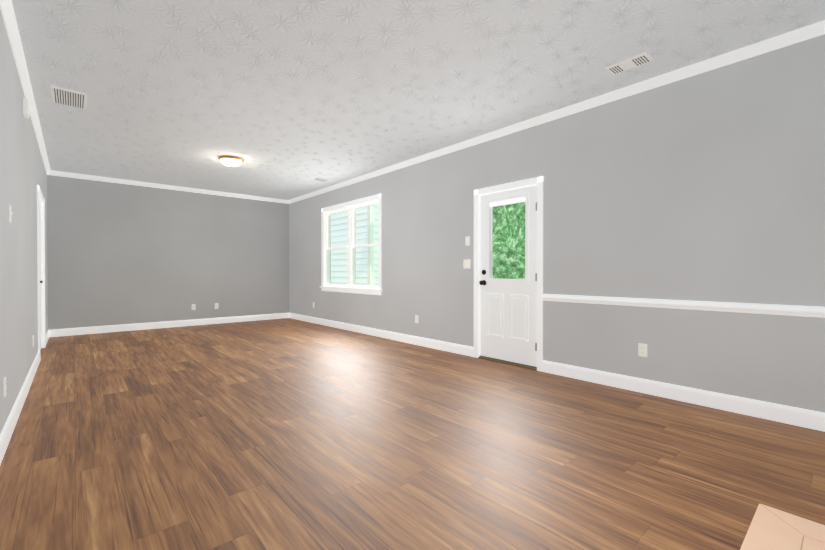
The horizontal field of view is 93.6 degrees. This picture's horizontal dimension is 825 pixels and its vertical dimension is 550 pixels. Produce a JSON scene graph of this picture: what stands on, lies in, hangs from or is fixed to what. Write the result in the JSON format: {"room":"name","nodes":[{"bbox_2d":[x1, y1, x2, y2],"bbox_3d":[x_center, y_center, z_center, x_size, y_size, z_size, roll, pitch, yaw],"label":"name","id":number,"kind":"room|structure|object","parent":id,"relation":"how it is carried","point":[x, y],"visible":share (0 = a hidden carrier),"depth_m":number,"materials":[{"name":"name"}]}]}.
{"room":"empty living room","nodes":[
{"label":"empty living room","id":0,"kind":"room"},
{"bbox_2d":[0,9,47,433],"bbox_3d":[-3.013,-0.322,2.823,0.160,2.755,9.340,0,1,-41],"label":"wall","id":1,"kind":"structure","parent":0,"point":[23,174],"depth_m":2.97,"materials":[{"name":"grey paint"}]},
{"bbox_2d":[3,377,6,397],"bbox_3d":[-2.535,0.698,2.411,0.009,0.115,0.070,0,1,-41],"label":"electrical outlet","id":2,"kind":"object","parent":1,"relation":"attached to","point":[4,383],"visible":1,"depth_m":2.40,"materials":[{"name":"white plastic"}]},
{"bbox_2d":[9,205,12,222],"bbox_3d":[-2.749,-0.418,2.655,0.018,0.115,0.070,0,1,-41],"label":"light switch","id":3,"kind":"object","parent":1,"relation":"attached to","point":[10,213],"visible":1,"depth_m":2.64,"materials":[{"name":"white plastic"}]},
{"bbox_2d":[0,352,39,464],"bbox_3d":[-2.232,0.998,2.073,0.016,0.125,6.848,0,1,-41],"label":"baseboard","id":4,"kind":"structure","parent":1,"relation":"attached to","point":[5,436],"depth_m":2.77,"materials":[{"name":"white wood"}]},
{"bbox_2d":[0,0,51,174],"bbox_3d":[-2.988,-1.664,2.942,0.048,0.074,9.180,0,1,-41],"label":"crown molding","id":5,"kind":"structure","parent":1,"relation":"attached to","point":[6,6],"depth_m":3.09,"materials":[{"name":"white wood"}]},
{"bbox_2d":[23,98,29,118],"bbox_3d":[-3.454,-1.489,3.465,0.034,0.140,0.120,0,1,-41],"label":"switch box","id":6,"kind":"object","parent":1,"relation":"attached to","point":[26,109],"visible":1,"depth_m":3.42,"materials":[{"name":"white plastic"}]},
{"bbox_2d":[39,201,42,349],"bbox_3d":[-4.902,0.010,5.080,0.073,2.034,1.054,0,1,-41],"label":"closet door","id":7,"kind":"structure","parent":1,"relation":"in","point":[40,282],"depth_m":5.37,"materials":[{"name":"white paint"}]},
{"bbox_2d":[37,185,45,359],"bbox_3d":[-4.948,0.005,5.039,0.160,2.069,1.098,0,1,-41],"label":"door frame","id":8,"kind":"structure","parent":1,"relation":"attached to","point":[42,270],"depth_m":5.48,"materials":[{"name":"white wood"}]},
{"bbox_2d":[46,329,51,343],"bbox_3d":[-5.639,0.970,5.971,0.016,0.125,1.098,0,1,-41],"label":"baseboard","id":9,"kind":"structure","parent":1,"relation":"attached to","point":[49,333],"depth_m":6.23,"materials":[{"name":"white wood"}]},
{"bbox_2d":[47,175,288,329],"bbox_3d":[-4.915,-0.356,7.469,5.210,2.755,0.160,0,1,-41],"label":"wall","id":10,"kind":"structure","parent":0,"point":[118,254],"depth_m":7.40,"materials":[{"name":"grey paint"}]},
{"bbox_2d":[52,313,287,336],"bbox_3d":[-4.473,0.957,7.748,4.110,0.125,0.016,0,1,-41],"label":"baseboard","id":11,"kind":"structure","parent":10,"relation":"attached to","point":[165,324],"depth_m":7.41,"materials":[{"name":"white wood"}]},
{"bbox_2d":[52,170,287,203],"bbox_3d":[-4.452,-1.699,7.726,4.020,0.074,0.048,0,1,-41],"label":"crown molding","id":12,"kind":"structure","parent":10,"relation":"attached to","point":[55,173],"depth_m":7.38,"materials":[{"name":"white wood"}]},
{"bbox_2d":[0,318,824,549],"bbox_3d":[-1.782,1.097,4.015,5.370,0.100,9.500,0,1,-41],"label":"floor","id":13,"kind":"structure","parent":0,"point":[284,434],"depth_m":2.29,"materials":[{"name":"brown wood"}]},
{"bbox_2d":[740,504,824,549],"bbox_3d":[1.319,1.065,1.086,1.365,0.006,0.688,0,1,-41],"label":"hearth slab","id":14,"kind":"object","parent":13,"relation":"on","point":[770,528],"visible":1,"depth_m":1.59,"materials":[{"name":"tile"}]},
{"bbox_2d":[12,0,824,199],"bbox_3d":[-1.782,-1.758,3.994,5.370,0.100,9.500,0,1,-41],"label":"ceiling","id":15,"kind":"structure","parent":0,"point":[287,99],"depth_m":3.23,"materials":[{"name":"white paint"}]},
{"bbox_2d":[51,86,86,108],"bbox_3d":[-3.299,-1.700,3.725,0.250,0.014,0.430,0,1,-41],"label":"ceiling vent","id":16,"kind":"object","parent":15,"relation":"in","point":[68,97],"visible":1,"depth_m":3.70,"materials":[{"name":"white metal"}]},
{"bbox_2d":[218,156,242,167],"bbox_3d":[-2.685,-1.653,5.729,0.336,0.135,0.336,0,1,-41],"label":"dome lamp","id":17,"kind":"object","parent":15,"relation":"attached to","point":[232,161],"visible":1,"depth_m":5.64,"materials":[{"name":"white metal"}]},
{"bbox_2d":[312,177,327,181],"bbox_3d":[-1.661,-1.724,7.009,0.260,0.014,0.160,0,1,-41],"label":"ceiling vent","id":18,"kind":"object","parent":15,"relation":"in","point":[320,179],"visible":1,"depth_m":6.97,"materials":[{"name":"white metal"}]},
{"bbox_2d":[605,52,652,74],"bbox_3d":[1.741,-1.695,3.116,0.160,0.014,0.300,0,1,-41],"label":"ceiling vent","id":19,"kind":"object","parent":15,"relation":"in","point":[631,62],"visible":1,"depth_m":3.09,"materials":[{"name":"white metal"}]},
{"bbox_2d":[289,34,824,412],"bbox_3d":[0.179,-0.343,5.719,0.160,2.755,9.500,0,1,-41],"label":"wall","id":20,"kind":"structure","parent":0,"point":[708,186],"depth_m":3.38,"materials":[{"name":"grey paint"}]},
{"bbox_2d":[320,193,381,294],"bbox_3d":[-1.147,-0.509,7.175,0.170,1.679,2.074,0,1,-41],"label":"window","id":21,"kind":"structure","parent":20,"relation":"in","point":[352,246],"depth_m":7.14,"materials":[{"name":"white plastic"}]},
{"bbox_2d":[288,313,473,356],"bbox_3d":[-1.064,0.962,7.018,0.016,0.125,5.603,0,1,-41],"label":"baseboard","id":22,"kind":"structure","parent":20,"relation":"attached to","point":[430,343],"depth_m":6.09,"materials":[{"name":"white wood"}]},
{"bbox_2d":[463,259,470,268],"bbox_3d":[0.701,-0.142,4.994,0.012,0.115,0.116,0,1,-41],"label":"light switch","id":23,"kind":"object","parent":20,"relation":"attached to","point":[466,263],"visible":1,"depth_m":4.99,"materials":[{"name":"white plastic"}]},
{"bbox_2d":[466,236,469,245],"bbox_3d":[0.706,-0.438,4.981,0.018,0.115,0.070,0,1,-41],"label":"light switch","id":24,"kind":"object","parent":20,"relation":"attached to","point":[467,240],"visible":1,"depth_m":4.97,"materials":[{"name":"white plastic"}]},
{"bbox_2d":[478,356,536,369],"bbox_3d":[1.167,1.029,4.613,0.202,0.026,0.810,0,1,-41],"label":"door sill","id":25,"kind":"structure","parent":20,"relation":"attached to","point":[510,363],"depth_m":4.53,"materials":[{"name":"gold metal"}]},
{"bbox_2d":[479,185,536,366],"bbox_3d":[1.111,0.010,4.551,0.127,2.006,0.810,0,1,-41],"label":"entry door","id":26,"kind":"structure","parent":20,"relation":"in","point":[508,319],"depth_m":4.54,"materials":[{"name":"white paint"}]},
{"bbox_2d":[474,176,542,371],"bbox_3d":[1.153,-0.014,4.594,0.178,2.112,0.954,0,1,-41],"label":"door frame","id":27,"kind":"structure","parent":20,"relation":"attached to","point":[530,181],"depth_m":4.39,"materials":[{"name":"white wood"}]},
{"bbox_2d":[288,20,824,203],"bbox_3d":[0.101,-1.683,5.641,0.048,0.074,9.180,0,1,-41],"label":"crown molding","id":28,"kind":"structure","parent":20,"relation":"attached to","point":[719,61],"depth_m":3.52,"materials":[{"name":"white wood"}]},
{"bbox_2d":[638,343,646,356],"bbox_3d":[2.053,0.671,3.454,0.009,0.115,0.070,0,1,-41],"label":"electrical outlet","id":29,"kind":"object","parent":20,"relation":"attached to","point":[642,350],"visible":1,"depth_m":3.45,"materials":[{"name":"white plastic"}]},
{"bbox_2d":[542,360,824,431],"bbox_3d":[2.261,0.990,3.213,0.016,0.125,2.593,0,1,-41],"label":"baseboard","id":30,"kind":"structure","parent":20,"relation":"attached to","point":[804,418],"depth_m":3.13,"materials":[{"name":"white"}]},
{"label":"outside","id":31,"kind":"structure","parent":0,"visible":0},
{"bbox_3d":[8.784,1.233,26.279,39.840,0.100,52.000,0,1,-41],"label":"ground","id":32,"kind":"structure","parent":31,"visible":0},
{"bbox_2d":[330,204,377,288],"bbox_3d":[-3.014,-1.557,18.172,6.650,5.600,12.650,0,1,-41],"label":"house","id":33,"kind":"structure","parent":32,"relation":"on","point":[367,252],"depth_m":12.26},
{"bbox_2d":[493,198,524,278],"bbox_3d":[2.252,-1.991,8.529,4.631,6.610,7.574,0,1,-41],"label":"tree","id":34,"kind":"object","parent":32,"relation":"on","point":[511,247],"depth_m":7.51,"materials":[{"name":"green plant"}]},
{"bbox_3d":[1.570,-0.307,0.732,4.310,2.755,0.160,0,1,-41],"label":"wall","id":35,"kind":"structure","parent":0,"visible":0},
{"bbox_2d":[542,294,824,317],"bbox_3d":[2.256,0.247,3.204,0.028,0.074,2.593,0,1,-41],"label":"trim","id":36,"kind":"structure","parent":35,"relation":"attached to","point":[796,310],"depth_m":3.11,"materials":[{"name":"white wood"}]}
]}

